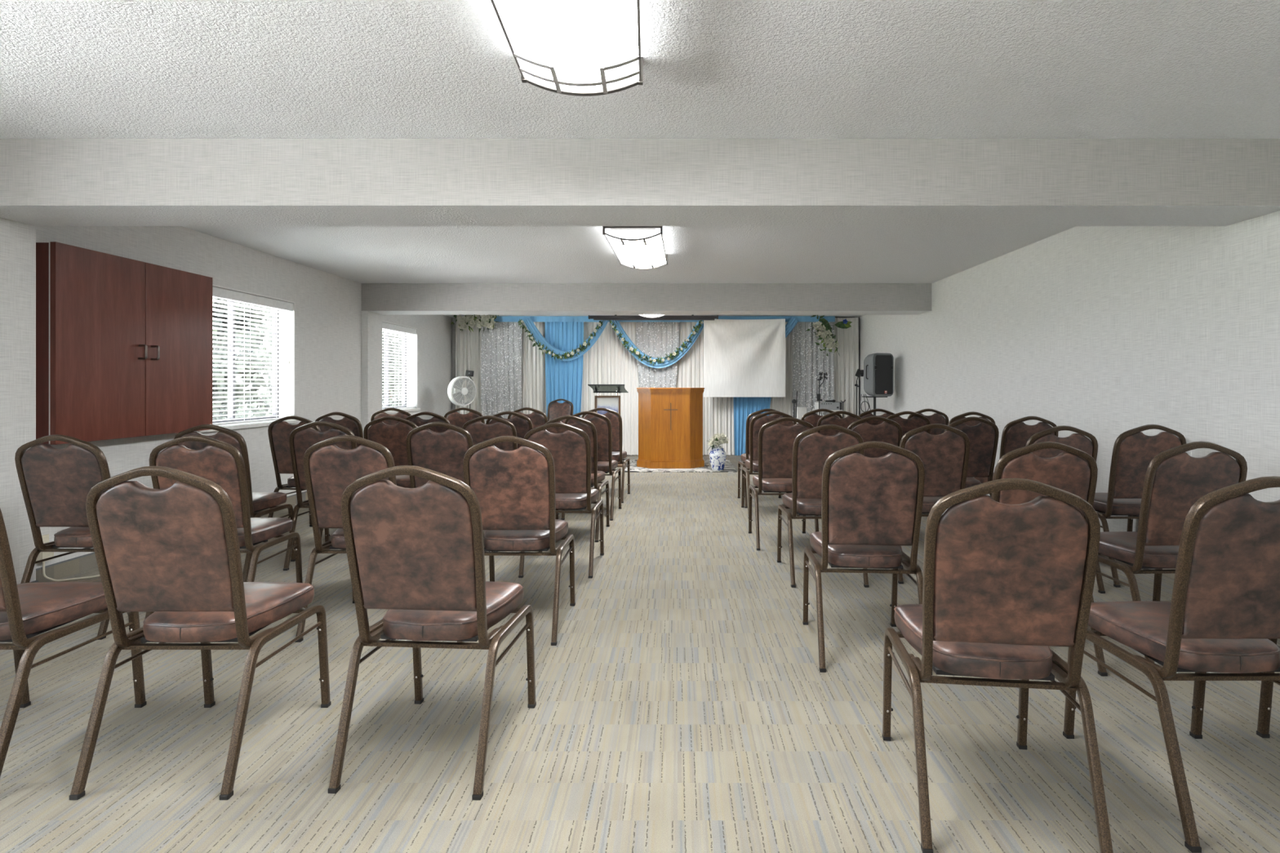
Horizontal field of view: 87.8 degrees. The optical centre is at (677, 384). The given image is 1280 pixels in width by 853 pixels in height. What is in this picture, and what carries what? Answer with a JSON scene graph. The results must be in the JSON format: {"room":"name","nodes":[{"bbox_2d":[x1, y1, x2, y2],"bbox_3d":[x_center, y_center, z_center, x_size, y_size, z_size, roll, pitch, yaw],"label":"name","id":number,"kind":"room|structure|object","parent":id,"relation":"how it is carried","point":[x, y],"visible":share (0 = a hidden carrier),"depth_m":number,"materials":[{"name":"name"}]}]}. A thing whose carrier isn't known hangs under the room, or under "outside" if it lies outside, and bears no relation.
{"room":"house of worship","nodes":[
{"label":"house of worship","id":0,"kind":"room"},
{"bbox_2d":[35,226,452,568],"bbox_3d":[-3.930,-0.008,4.235,0.220,2.416,14.510,0,0,0],"label":"wall","id":1,"kind":"structure","parent":0,"point":[328,306],"depth_m":6.56,"materials":[{"name":"white paint"}]},
{"bbox_2d":[0,217,35,584],"bbox_3d":[-3.708,0.158,3.505,0.225,2.085,0.430,0,0,0],"label":"wall pier","id":2,"kind":"object","parent":1,"relation":"attached to","point":[17,239],"visible":0.67,"depth_m":3.62,"materials":[{"name":"white paint"}]},
{"bbox_2d":[35,533,53,564],"bbox_3d":[-3.794,0.990,3.980,0.052,0.160,0.100,0,0,0],"label":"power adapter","id":3,"kind":"object","parent":1,"relation":"attached to","point":[42,555],"visible":0.32,"depth_m":3.97,"materials":[{"name":"beige plastic"}]},
{"bbox_2d":[35,241,212,444],"bbox_3d":[-3.727,-0.242,4.605,0.186,1.205,1.330,0,0,0],"label":"upper cabinet","id":4,"kind":"object","parent":1,"relation":"attached to","point":[124,345],"visible":0.98,"depth_m":4.38,"materials":[{"name":"brown wood"}]},
{"bbox_2d":[35,490,307,582],"bbox_3d":[-3.814,1.150,5.870,0.014,0.100,4.302,0,0,0],"label":"baseboard","id":5,"kind":"structure","parent":1,"relation":"attached to","point":[57,571],"depth_m":4.18,"materials":[{"name":"rubber"}]},
{"bbox_2d":[194,284,300,432],"bbox_3d":[-3.913,-0.216,5.945,0.255,1.207,1.430,0,0,0],"label":"window","id":6,"kind":"structure","parent":1,"relation":"in","point":[291,389],"depth_m":6.58,"materials":[{"name":"white paint"}]},
{"bbox_2d":[212,286,293,426],"bbox_3d":[-3.858,-0.228,5.945,0.077,1.153,1.330,0,0,0],"label":"window blind","id":7,"kind":"object","parent":6,"relation":"attached to","point":[220,293],"visible":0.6,"depth_m":5.96,"materials":[{"name":"beige plastic"}]},
{"bbox_2d":[361,311,382,438],"bbox_3d":[-3.780,0.158,8.215,0.080,2.085,0.390,0,0,0],"label":"wall pier","id":8,"kind":"object","parent":1,"relation":"attached to","point":[371,322],"visible":0.64,"depth_m":8.10,"materials":[{"name":"white paint"}]},
{"bbox_2d":[382,320,420,413],"bbox_3d":[-3.913,-0.216,9.125,0.255,1.207,1.310,0,0,0],"label":"window","id":9,"kind":"structure","parent":1,"relation":"in","point":[414,384],"depth_m":9.72,"materials":[{"name":"white paint"}]},
{"bbox_2d":[382,322,416,409],"bbox_3d":[-3.858,-0.228,9.125,0.077,1.153,1.210,0,0,0],"label":"window blind","id":10,"kind":"object","parent":9,"relation":"attached to","point":[385,326],"visible":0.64,"depth_m":9.17,"materials":[{"name":"beige plastic"}]},
{"bbox_2d":[452,317,455,409],"bbox_3d":[-0.375,-0.008,11.380,7.330,2.416,0.220,0,0,0],"label":"wall","id":11,"kind":"structure","parent":0,"point":[453,318],"depth_m":11.27,"materials":[{"name":"grey paint"}]},
{"bbox_2d":[0,454,1279,852],"bbox_3d":[-0.375,1.260,4.235,7.330,0.120,14.510,0,0,0],"label":"floor","id":12,"kind":"structure","parent":0,"point":[685,704],"depth_m":2.28,"materials":[{"name":"carpet"}]},
{"bbox_2d":[14,434,111,639],"bbox_3d":[-2.930,0.719,3.398,0.459,0.962,0.571,0,0,0],"label":"banquet chair","id":13,"kind":"object","parent":12,"relation":"on","point":[55,484],"visible":0.47,"depth_m":3.17,"materials":[{"name":"leather"}]},
{"bbox_2d":[42,561,100,581],"bbox_3d":[-3.593,1.128,4.520,0.330,0.141,1.149,0,0,3],"label":"extension cord","id":14,"kind":"object","parent":12,"relation":"on","point":[43,562],"visible":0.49,"depth_m":4.03,"materials":[{"name":"beige plastic"}]},
{"bbox_2d":[0,508,146,777],"bbox_3d":[-2.215,0.719,2.199,0.459,0.962,0.571,0,0,0],"label":"banquet chair","id":15,"kind":"object","parent":12,"relation":"on","point":[28,611],"visible":0.9,"depth_m":2.15,"materials":[{"name":"leather"}]},
{"bbox_2d":[69,466,330,799],"bbox_3d":[-1.525,0.719,2.199,0.459,0.962,0.571,0,0,0],"label":"banquet chair","id":16,"kind":"object","parent":12,"relation":"on","point":[173,552],"visible":1,"depth_m":1.99,"materials":[{"name":"leather"}]},
{"bbox_2d":[141,435,302,643],"bbox_3d":[-2.276,0.719,3.368,0.459,0.962,0.571,0,0,-3],"label":"banquet chair","id":17,"kind":"object","parent":12,"relation":"on","point":[220,463],"visible":0.55,"depth_m":3.14,"materials":[{"name":"leather"}]},
{"bbox_2d":[173,424,295,582],"bbox_3d":[-2.809,0.719,4.218,0.459,0.962,0.571,0,0,-2],"label":"banquet chair","id":18,"kind":"object","parent":12,"relation":"on","point":[258,501],"visible":0.37,"depth_m":4.00,"materials":[{"name":"leather"}]},
{"bbox_2d":[263,415,323,542],"bbox_3d":[-2.892,0.719,5.297,0.459,0.962,0.571,0,0,6],"label":"banquet chair","id":19,"kind":"object","parent":12,"relation":"on","point":[279,433],"visible":0.41,"depth_m":5.08,"materials":[{"name":"leather"}]},
{"bbox_2d":[283,421,356,570],"bbox_3d":[-2.315,0.719,4.558,0.459,0.962,0.571,0,0,-2],"label":"banquet chair","id":20,"kind":"object","parent":12,"relation":"on","point":[308,437],"visible":0.31,"depth_m":4.31,"materials":[{"name":"brown metal"}]},
{"bbox_2d":[315,412,363,447],"bbox_3d":[-2.911,0.719,5.968,0.459,0.962,0.571,0,0,4],"label":"banquet chair","id":21,"kind":"object","parent":12,"relation":"on","point":[352,423],"visible":0.16,"depth_m":5.70,"materials":[{"name":"leather"}]},
{"bbox_2d":[294,435,396,642],"bbox_3d":[-1.548,0.719,3.369,0.459,0.962,0.571,0,0,0],"label":"banquet chair","id":22,"kind":"object","parent":12,"relation":"on","point":[330,469],"visible":0.4,"depth_m":3.13,"materials":[{"name":"leather"}]},
{"bbox_2d":[363,415,418,488],"bbox_3d":[-2.150,0.719,5.239,0.459,0.962,0.571,0,0,0],"label":"banquet chair","id":23,"kind":"object","parent":12,"relation":"on","point":[393,437],"visible":0.21,"depth_m":4.99,"materials":[{"name":"leather"}]},
{"bbox_2d":[370,408,411,425],"bbox_3d":[-2.894,0.719,6.948,0.459,0.962,0.571,0,0,-3],"label":"banquet chair","id":24,"kind":"object","parent":12,"relation":"on","point":[402,414],"visible":0.17,"depth_m":6.68,"materials":[{"name":"leather"}]},
{"bbox_2d":[404,411,449,432],"bbox_3d":[-2.166,0.719,6.008,0.459,0.962,0.571,0,0,3],"label":"banquet chair","id":25,"kind":"object","parent":12,"relation":"on","point":[418,421],"visible":0.14,"depth_m":5.74,"materials":[{"name":"leather"}]},
{"bbox_2d":[328,465,536,800],"bbox_3d":[-0.776,0.719,2.213,0.459,0.962,0.571,0,0,4],"label":"banquet chair","id":26,"kind":"object","parent":12,"relation":"on","point":[416,554],"visible":1,"depth_m":2.00,"materials":[{"name":"leather"}]},
{"bbox_2d":[406,422,497,551],"bbox_3d":[-1.515,0.719,4.468,0.459,0.962,0.571,0,0,0],"label":"banquet chair","id":27,"kind":"object","parent":12,"relation":"on","point":[444,452],"visible":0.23,"depth_m":4.22,"materials":[{"name":"leather"}]},
{"bbox_2d":[447,376,476,413],"bbox_3d":[-3.246,0.540,10.000,0.420,1.319,0.420,0,0,0],"label":"pedestal fan","id":28,"kind":"object","parent":12,"relation":"on","point":[457,397],"visible":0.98,"depth_m":9.96,"materials":[{"name":"white plastic"}]},
{"bbox_2d":[451,377,475,404],"bbox_3d":[-3.199,0.107,9.964,0.020,0.414,0.414,0,0,38],"label":"grille","id":29,"kind":"object","parent":28,"relation":"attached to","point":[464,391],"depth_m":9.96,"materials":[{"name":"white plastic"}]},
{"bbox_2d":[444,407,484,427],"bbox_3d":[-2.181,0.719,7.048,0.459,0.962,0.571,0,0,2],"label":"banquet chair","id":30,"kind":"object","parent":12,"relation":"on","point":[456,419],"visible":0.22,"depth_m":6.79,"materials":[{"name":"leather"}]},
{"bbox_2d":[462,415,517,453],"bbox_3d":[-1.436,0.719,5.328,0.459,0.962,0.571,0,0,2],"label":"banquet chair","id":31,"kind":"object","parent":12,"relation":"on","point":[480,432],"visible":0.2,"depth_m":5.07,"materials":[{"name":"leather"}]},
{"bbox_2d":[485,411,533,448],"bbox_3d":[-1.471,0.719,6.108,0.459,0.962,0.571,0,0,4],"label":"banquet chair","id":32,"kind":"object","parent":12,"relation":"on","point":[522,424],"visible":0.17,"depth_m":5.84,"materials":[{"name":"leather"}]},
{"bbox_2d":[457,435,575,645],"bbox_3d":[-0.785,0.719,3.329,0.459,0.962,0.571,0,0,0],"label":"banquet chair","id":33,"kind":"object","parent":12,"relation":"on","point":[514,490],"visible":0.87,"depth_m":3.11,"materials":[{"name":"leather"}]},
{"bbox_2d":[507,407,547,433],"bbox_3d":[-1.517,0.719,7.048,0.459,0.962,0.571,0,0,5],"label":"banquet chair","id":34,"kind":"object","parent":12,"relation":"on","point":[538,418],"visible":0.12,"depth_m":6.78,"materials":[{"name":"leather"}]},
{"bbox_2d":[546,399,573,423],"bbox_3d":[-1.915,0.719,10.470,0.459,0.962,0.571,0,0,7],"label":"banquet chair","id":35,"kind":"object","parent":12,"relation":"on","point":[555,410],"visible":0.27,"depth_m":10.66,"materials":[{"name":"leather"}]},
{"bbox_2d":[518,422,604,577],"bbox_3d":[-0.750,0.719,4.388,0.459,0.962,0.571,0,0,1],"label":"banquet chair","id":36,"kind":"object","parent":12,"relation":"on","point":[571,452],"visible":0.64,"depth_m":4.17,"materials":[{"name":"leather"}]},
{"bbox_2d":[545,415,609,542],"bbox_3d":[-0.816,0.719,5.328,0.459,0.962,0.571,0,0,3],"label":"banquet chair","id":37,"kind":"object","parent":12,"relation":"on","point":[597,477],"visible":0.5,"depth_m":5.09,"materials":[{"name":"leather"}]},
{"bbox_2d":[560,411,621,520],"bbox_3d":[-0.783,0.719,6.128,0.459,0.962,0.571,0,0,3],"label":"banquet chair","id":38,"kind":"object","parent":12,"relation":"on","point":[606,464],"visible":0.52,"depth_m":5.90,"materials":[{"name":"leather"}]},
{"bbox_2d":[581,407,630,502],"bbox_3d":[-0.761,0.719,6.988,0.459,0.962,0.571,0,0,3],"label":"banquet chair","id":39,"kind":"object","parent":12,"relation":"on","point":[618,455],"visible":0.44,"depth_m":6.76,"materials":[{"name":"leather"}]},
{"bbox_2d":[587,384,628,467],"bbox_3d":[-1.015,0.602,9.750,0.560,1.196,0.380,0,0,0],"label":"lectern","id":40,"kind":"object","parent":12,"relation":"on","point":[611,402],"visible":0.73,"depth_m":9.75,"materials":[{"name":"grey plastic"}]},
{"bbox_2d":[624,459,737,471],"bbox_3d":[0.035,1.196,9.745,1.550,0.009,1.410,0,0,0],"label":"rug","id":41,"kind":"object","parent":12,"relation":"on","point":[728,467],"visible":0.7,"depth_m":9.31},
{"bbox_2d":[636,387,704,468],"bbox_3d":[-0.100,0.623,9.640,0.982,1.137,0.572,0,0,0],"label":"podium","id":42,"kind":"object","parent":41,"relation":"on","point":[670,420],"visible":1,"depth_m":9.38,"materials":[{"name":"brown wood"}]},
{"bbox_2d":[706,432,728,470],"bbox_3d":[0.558,0.932,9.210,0.312,0.518,0.257,0,0,0],"label":"flower vase","id":43,"kind":"object","parent":41,"relation":"on","point":[717,455],"visible":1,"depth_m":9.14,"materials":[{"name":"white ceramic"}]},
{"bbox_2d":[737,408,791,507],"bbox_3d":[0.871,0.719,6.718,0.459,0.962,0.571,0,0,-2],"label":"banquet chair","id":44,"kind":"object","parent":12,"relation":"on","point":[744,456],"visible":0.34,"depth_m":6.49,"materials":[{"name":"brown metal"}]},
{"bbox_2d":[741,410,798,515],"bbox_3d":[0.855,0.719,6.189,0.459,0.962,0.571,0,0,-1],"label":"banquet chair","id":45,"kind":"object","parent":12,"relation":"on","point":[752,464],"visible":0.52,"depth_m":5.96,"materials":[{"name":"brown metal"}]},
{"bbox_2d":[748,417,818,550],"bbox_3d":[0.800,0.719,5.069,0.459,0.962,0.571,0,0,0],"label":"banquet chair","id":46,"kind":"object","parent":12,"relation":"on","point":[775,442],"visible":0.66,"depth_m":4.85,"materials":[{"name":"leather"}]},
{"bbox_2d":[791,408,843,493],"bbox_3d":[1.405,0.719,6.718,0.459,0.962,0.571,0,0,-1],"label":"banquet chair","id":47,"kind":"object","parent":12,"relation":"on","point":[811,417],"visible":0.11,"depth_m":6.45,"materials":[{"name":"brown metal"}]},
{"bbox_2d":[777,424,869,587],"bbox_3d":[0.900,0.719,4.199,0.459,0.962,0.571,0,0,0],"label":"banquet chair","id":48,"kind":"object","parent":12,"relation":"on","point":[811,452],"visible":0.63,"depth_m":3.97,"materials":[{"name":"leather"}]},
{"bbox_2d":[812,408,843,415],"bbox_3d":[2.356,0.801,10.450,0.400,0.797,0.400,0,0,0],"label":"side table","id":49,"kind":"object","parent":12,"relation":"on","point":[812,409],"visible":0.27,"depth_m":10.25,"materials":[{"name":"white plastic"}]},
{"bbox_2d":[814,401,842,409],"bbox_3d":[2.369,0.343,10.437,0.372,0.120,0.277,0,0,0],"label":"amplifier","id":50,"kind":"object","parent":49,"relation":"on","point":[829,406],"visible":0.89,"depth_m":10.31,"materials":[{"name":"silver metal"}]},
{"bbox_2d":[817,410,862,435],"bbox_3d":[1.455,0.719,6.189,0.459,0.962,0.571,0,0,-1],"label":"banquet chair","id":51,"kind":"object","parent":12,"relation":"on","point":[829,419],"visible":0.22,"depth_m":5.92,"materials":[{"name":"leather"}]},
{"bbox_2d":[802,441,932,675],"bbox_3d":[0.838,0.719,3.033,0.459,0.962,0.571,0,0,3],"label":"banquet chair","id":52,"kind":"object","parent":12,"relation":"on","point":[872,508],"visible":0.95,"depth_m":2.82,"materials":[{"name":"leather"}]},
{"bbox_2d":[860,395,887,415],"bbox_3d":[2.768,0.686,9.383,0.473,1.028,0.415,0,0,0],"label":"speaker stand","id":53,"kind":"object","parent":12,"relation":"on","point":[873,397],"depth_m":9.30,"materials":[{"name":"black plastic"}]},
{"bbox_2d":[863,353,893,396],"bbox_3d":[2.755,-0.126,9.200,0.360,0.592,0.336,0,0,-17],"label":"loudspeaker","id":54,"kind":"object","parent":53,"relation":"on","point":[878,368],"visible":1,"depth_m":9.06,"materials":[{"name":"grey plastic"}]},
{"bbox_2d":[875,355,892,394],"bbox_3d":[2.813,-0.128,9.053,0.268,0.535,0.012,0,0,-17],"label":"grille","id":55,"kind":"object","parent":54,"relation":"attached to","point":[883,363],"depth_m":9.04,"materials":[{"name":"black plastic"}]},
{"bbox_2d":[847,416,902,457],"bbox_3d":[1.478,0.719,5.229,0.459,0.962,0.571,0,0,0],"label":"banquet chair","id":56,"kind":"object","parent":12,"relation":"on","point":[885,432],"visible":0.17,"depth_m":4.97,"materials":[{"name":"leather"}]},
{"bbox_2d":[857,408,893,425],"bbox_3d":[1.945,0.719,6.718,0.459,0.962,0.571,0,0,-1],"label":"banquet chair","id":57,"kind":"object","parent":12,"relation":"on","point":[867,414],"visible":0.12,"depth_m":6.45,"materials":[{"name":"leather"}]},
{"bbox_2d":[884,411,930,435],"bbox_3d":[2.030,0.719,6.128,0.459,0.962,0.571,0,0,0],"label":"banquet chair","id":58,"kind":"object","parent":12,"relation":"on","point":[907,424],"visible":0.11,"depth_m":5.87,"materials":[{"name":"leather"}]},
{"bbox_2d":[906,408,948,435],"bbox_3d":[2.426,0.719,6.718,0.459,0.962,0.571,0,0,-3],"label":"banquet chair","id":59,"kind":"object","parent":12,"relation":"on","point":[936,418],"visible":0.14,"depth_m":6.46,"materials":[{"name":"leather"}]},
{"bbox_2d":[897,423,969,583],"bbox_3d":[1.560,0.719,4.269,0.459,0.962,0.571,0,0,0],"label":"banquet chair","id":60,"kind":"object","parent":12,"relation":"on","point":[944,456],"visible":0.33,"depth_m":4.03,"materials":[{"name":"leather"}]},
{"bbox_2d":[943,416,999,497],"bbox_3d":[2.132,0.719,5.117,0.459,0.962,0.571,0,0,-6],"label":"banquet chair","id":61,"kind":"object","parent":12,"relation":"on","point":[983,437],"visible":0.3,"depth_m":4.90,"materials":[{"name":"leather"}]},
{"bbox_2d":[947,411,995,478],"bbox_3d":[2.541,0.719,6.008,0.459,0.962,0.571,0,0,-3],"label":"banquet chair","id":62,"kind":"object","parent":12,"relation":"on","point":[971,423],"visible":0.11,"depth_m":5.74,"materials":[{"name":"brown metal"}]},
{"bbox_2d":[881,478,1113,852],"bbox_3d":[0.888,0.719,1.946,0.459,0.962,0.571,0,0,7],"label":"banquet chair","id":63,"kind":"object","parent":12,"relation":"on","point":[1003,584],"visible":1,"depth_m":1.73,"materials":[{"name":"leather"}]},
{"bbox_2d":[973,416,1058,497],"bbox_3d":[2.636,0.719,5.218,0.459,0.962,0.571,0,0,-2],"label":"banquet chair","id":64,"kind":"object","parent":12,"relation":"on","point":[1015,434],"visible":0.2,"depth_m":4.96,"materials":[{"name":"leather"}]},
{"bbox_2d":[990,425,1105,593],"bbox_3d":[2.211,0.719,4.078,0.459,0.962,0.571,0,0,-2],"label":"banquet chair","id":65,"kind":"object","parent":12,"relation":"on","point":[1078,441],"visible":0.16,"depth_m":3.82,"materials":[{"name":"leather"}]},
{"bbox_2d":[991,441,1107,676],"bbox_3d":[1.541,0.719,3.014,0.459,0.962,0.571,0,0,1],"label":"banquet chair","id":66,"kind":"object","parent":12,"relation":"on","point":[1067,471],"visible":0.19,"depth_m":2.76,"materials":[{"name":"leather"}]},
{"bbox_2d":[1093,424,1186,587],"bbox_3d":[2.815,0.719,4.199,0.459,0.962,0.571,0,0,0],"label":"banquet chair","id":67,"kind":"object","parent":12,"relation":"on","point":[1133,451],"visible":0.44,"depth_m":3.97,"materials":[{"name":"leather"}]},
{"bbox_2d":[1062,475,1279,852],"bbox_3d":[1.545,0.719,1.984,0.459,0.962,0.571,0,0,0],"label":"banquet chair","id":68,"kind":"object","parent":12,"relation":"on","point":[1222,615],"visible":0.9,"depth_m":1.78,"materials":[{"name":"leather"}]},
{"bbox_2d":[1095,441,1255,673],"bbox_3d":[2.171,0.719,3.028,0.459,0.962,0.571,0,0,-2],"label":"banquet chair","id":69,"kind":"object","parent":12,"relation":"on","point":[1175,480],"visible":0.62,"depth_m":2.80,"materials":[{"name":"leather"}]},
{"bbox_2d":[1256,639,1279,737],"bbox_3d":[2.210,0.719,1.988,0.459,0.962,0.571,0,0,0],"label":"banquet chair","id":70,"kind":"object","parent":12,"relation":"on","point":[1266,688],"visible":0.44,"depth_m":2.25,"materials":[{"name":"brown metal"}]},
{"bbox_2d":[0,0,1279,283],"bbox_3d":[-0.375,-1.291,4.235,7.330,0.150,14.510,0,0,0],"label":"ceiling","id":71,"kind":"structure","parent":0,"point":[69,68],"depth_m":2.73,"materials":[{"name":"paint"}]},
{"bbox_2d":[490,0,643,96],"bbox_3d":[-0.325,-1.145,1.845,0.448,0.142,1.274,0,0,-3],"label":"ceiling lamp","id":72,"kind":"object","parent":71,"relation":"attached to","point":[584,46],"visible":1,"depth_m":2.14,"materials":[{"name":"glass"}]},
{"bbox_2d":[602,226,667,269],"bbox_3d":[-0.325,-1.145,5.600,0.448,0.142,1.274,0,0,1],"label":"ceiling lamp","id":73,"kind":"object","parent":71,"relation":"attached to","point":[638,247],"visible":1,"depth_m":5.28,"materials":[{"name":"glass"}]},
{"bbox_2d":[0,138,1279,226],"bbox_3d":[-0.375,-1.050,3.505,6.890,0.331,0.430,0,0,0],"label":"ceiling beam","id":74,"kind":"structure","parent":71,"relation":"attached to","point":[44,182],"depth_m":3.29,"materials":[{"name":"white paint"}]},
{"bbox_2d":[361,283,931,315],"bbox_3d":[-0.375,-1.050,8.245,6.890,0.331,0.450,0,0,0],"label":"ceiling beam","id":75,"kind":"structure","parent":71,"relation":"attached to","point":[384,299],"depth_m":8.02,"materials":[{"name":"white paint"}]},
{"bbox_2d":[445,315,863,317],"bbox_3d":[-0.375,-1.173,9.865,6.890,0.086,2.810,0,0,0],"label":"ceiling","id":76,"kind":"structure","parent":0,"point":[451,316],"depth_m":10.94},
{"bbox_2d":[455,317,481,413],"bbox_3d":[-3.450,0.037,11.129,0.536,2.302,0.085,0,0,0],"label":"drape","id":77,"kind":"object","parent":76,"relation":"hanging from","point":[468,344],"visible":0.44,"depth_m":11.14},
{"bbox_2d":[450,315,498,332],"bbox_3d":[-3.320,-1.038,10.862,0.805,0.426,0.259,0,0,0],"label":"flower arrangement","id":78,"kind":"object","parent":76,"relation":"hanging from","point":[485,321],"visible":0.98,"depth_m":10.81,"materials":[{"name":"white plant"}]},
{"bbox_2d":[521,321,546,416],"bbox_3d":[-2.414,0.037,11.128,0.609,2.302,0.087,0,0,0],"label":"drape","id":79,"kind":"object","parent":76,"relation":"hanging from","point":[533,362],"visible":0.5,"depth_m":11.13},
{"bbox_2d":[523,317,608,360],"bbox_3d":[-1.836,-0.741,10.923,1.406,0.724,0.055,0,0,0],"label":"swag","id":80,"kind":"object","parent":76,"relation":"hanging from","point":[531,327],"visible":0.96,"depth_m":10.92},
{"bbox_2d":[517,319,604,360],"bbox_3d":[-1.907,-0.717,10.871,1.421,0.697,0.180,0,0,0],"label":"flower garland","id":81,"kind":"object","parent":80,"relation":"attached to","point":[600,324],"visible":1,"depth_m":10.85,"materials":[{"name":"green plant"}]},
{"bbox_2d":[580,321,639,455],"bbox_3d":[-1.144,0.037,11.126,1.091,2.302,0.092,0,0,0],"label":"drape","id":82,"kind":"object","parent":76,"relation":"hanging from","point":[607,362],"visible":0.57,"depth_m":11.13,"materials":[{"name":"fabric"}]},
{"bbox_2d":[588,315,718,319],"bbox_3d":[-0.378,-1.067,10.450,2.042,0.127,0.084,0,0,0],"label":"projection screen","id":83,"kind":"object","parent":76,"relation":"attached to","point":[592,317],"visible":0.92,"depth_m":10.41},
{"bbox_2d":[610,320,703,368],"bbox_3d":[-0.318,-0.681,10.923,1.606,0.842,0.055,0,0,0],"label":"swag","id":84,"kind":"object","parent":76,"relation":"hanging from","point":[666,362],"visible":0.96,"depth_m":10.92},
{"bbox_2d":[609,320,703,365],"bbox_3d":[-0.349,-0.687,10.858,1.572,0.793,0.178,0,0,0],"label":"flower garland","id":85,"kind":"object","parent":84,"relation":"attached to","point":[696,327],"visible":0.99,"depth_m":10.85,"materials":[{"name":"green plant"}]},
{"bbox_2d":[490,315,835,321],"bbox_3d":[-0.253,-1.076,10.985,5.718,0.095,0.020,0,0,0],"label":"valance","id":86,"kind":"object","parent":76,"relation":"attached to","point":[499,318],"visible":0.66,"depth_m":10.98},
{"bbox_2d":[675,321,734,455],"bbox_3d":[0.487,0.037,11.126,1.127,2.302,0.092,0,0,0],"label":"drape","id":87,"kind":"object","parent":76,"relation":"hanging from","point":[717,412],"visible":0.38,"depth_m":11.13,"materials":[{"name":"fabric"}]},
{"bbox_2d":[720,316,798,337],"bbox_3d":[1.318,-0.812,10.923,1.345,0.593,0.055,0,0,0],"label":"swag","id":88,"kind":"object","parent":76,"relation":"hanging from","point":[793,322],"visible":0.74,"depth_m":10.91},
{"bbox_2d":[703,319,785,397],"bbox_3d":[1.092,-0.426,10.830,1.332,1.278,0.091,0,0,2],"label":"projection screen","id":89,"kind":"object","parent":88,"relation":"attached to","point":[743,357],"visible":0.99,"depth_m":10.83,"materials":[{"name":"fabric"}]},
{"bbox_2d":[768,321,792,416],"bbox_3d":[1.754,0.037,11.129,0.527,2.302,0.081,0,0,0],"label":"drape","id":90,"kind":"object","parent":76,"relation":"hanging from","point":[784,405],"visible":0.24,"depth_m":11.13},
{"bbox_2d":[806,315,839,355],"bbox_3d":[2.380,-0.784,10.858,0.540,0.704,0.251,0,0,0],"label":"flower arrangement","id":91,"kind":"object","parent":76,"relation":"hanging from","point":[824,331],"visible":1,"depth_m":10.82,"materials":[{"name":"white plant"}]},
{"bbox_2d":[834,319,852,328],"bbox_3d":[2.721,-0.987,10.861,0.290,0.152,0.098,0,0,-4],"label":"leaf spray","id":92,"kind":"object","parent":91,"relation":"attached to","point":[844,323],"visible":1,"depth_m":10.88,"materials":[{"name":"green plant"}]},
{"bbox_2d":[834,317,858,417],"bbox_3d":[2.776,0.037,11.130,0.518,2.302,0.084,0,0,0],"label":"drape","id":93,"kind":"object","parent":76,"relation":"hanging from","point":[846,365],"visible":0.58,"depth_m":11.14,"materials":[{"name":"fabric"}]},
{"bbox_2d":[858,210,1279,532],"bbox_3d":[3.180,-0.008,4.235,0.220,2.416,14.510,0,0,0],"label":"wall","id":94,"kind":"structure","parent":0,"point":[1104,332],"depth_m":4.72,"materials":[{"name":"white paint"}]},
{"bbox_3d":[-0.350,0.035,11.215,6.812,2.330,0.100,0,0,0],"label":"stand","id":95,"kind":"object","parent":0,"visible":0},
{"bbox_2d":[480,321,521,423],"bbox_3d":[-2.926,0.042,11.049,0.687,2.285,0.066,0,0,0],"label":"curtain","id":96,"kind":"object","parent":95,"relation":"hanging from","point":[501,346],"visible":0.72,"depth_m":11.05,"materials":[{"name":"silver metal"}]},
{"bbox_2d":[544,321,583,416],"bbox_3d":[-1.884,0.057,11.045,0.645,2.262,0.043,0,0,0],"label":"drape","id":97,"kind":"object","parent":95,"relation":"hanging from","point":[563,379],"visible":0.58,"depth_m":11.04,"materials":[{"name":"fabric"}]},
{"bbox_2d":[635,321,679,387],"bbox_3d":[-0.334,0.041,11.049,0.739,2.281,0.067,0,0,0],"label":"panel","id":98,"kind":"object","parent":95,"relation":"hanging from","point":[653,339],"visible":0.45,"depth_m":11.05,"materials":[{"name":"silver metal"}]},
{"bbox_2d":[733,396,771,455],"bbox_3d":[1.255,0.394,11.045,0.664,1.588,0.052,0,0,0],"label":"drape","id":99,"kind":"object","parent":95,"relation":"hanging from","point":[744,406],"visible":0.33,"depth_m":11.05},
{"bbox_2d":[791,321,834,422],"bbox_3d":[2.255,0.042,11.047,0.708,2.288,0.068,0,0,0],"label":"curtain","id":100,"kind":"object","parent":95,"relation":"hanging from","point":[808,360],"visible":0.62,"depth_m":11.05,"materials":[{"name":"silver metal"}]},
{"bbox_3d":[-18.930,1.625,3.000,29.780,0.150,46.000,0,0,0],"label":"ground","id":101,"kind":"structure","parent":0,"visible":0},
{"bbox_3d":[-8.930,1.540,17.000,9.780,0.020,26.000,0,0,0],"label":"gravel","id":102,"kind":"object","parent":101,"relation":"on","visible":0},
{"bbox_2d":[212,297,271,419],"bbox_3d":[-8.103,-0.498,11.204,2.607,4.107,2.362,0,0,-40],"label":"tree","id":103,"kind":"object","parent":102,"relation":"on","point":[213,302],"visible":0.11,"depth_m":11.28,"materials":[{"name":"green plant"}]},
{"bbox_2d":[219,311,271,416],"bbox_3d":[-9.832,-0.540,14.146,2.809,4.191,2.757,0,0,-30],"label":"tree","id":104,"kind":"object","parent":102,"relation":"on","point":[268,316],"visible":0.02,"depth_m":14.16,"materials":[{"name":"green plant"}]},
{"bbox_2d":[382,328,402,406],"bbox_3d":[-8.983,-0.242,20.479,2.914,3.744,2.652,0,0,0],"label":"tree","id":105,"kind":"object","parent":102,"relation":"on","point":[393,376],"visible":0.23,"depth_m":19.98,"materials":[{"name":"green plant"}]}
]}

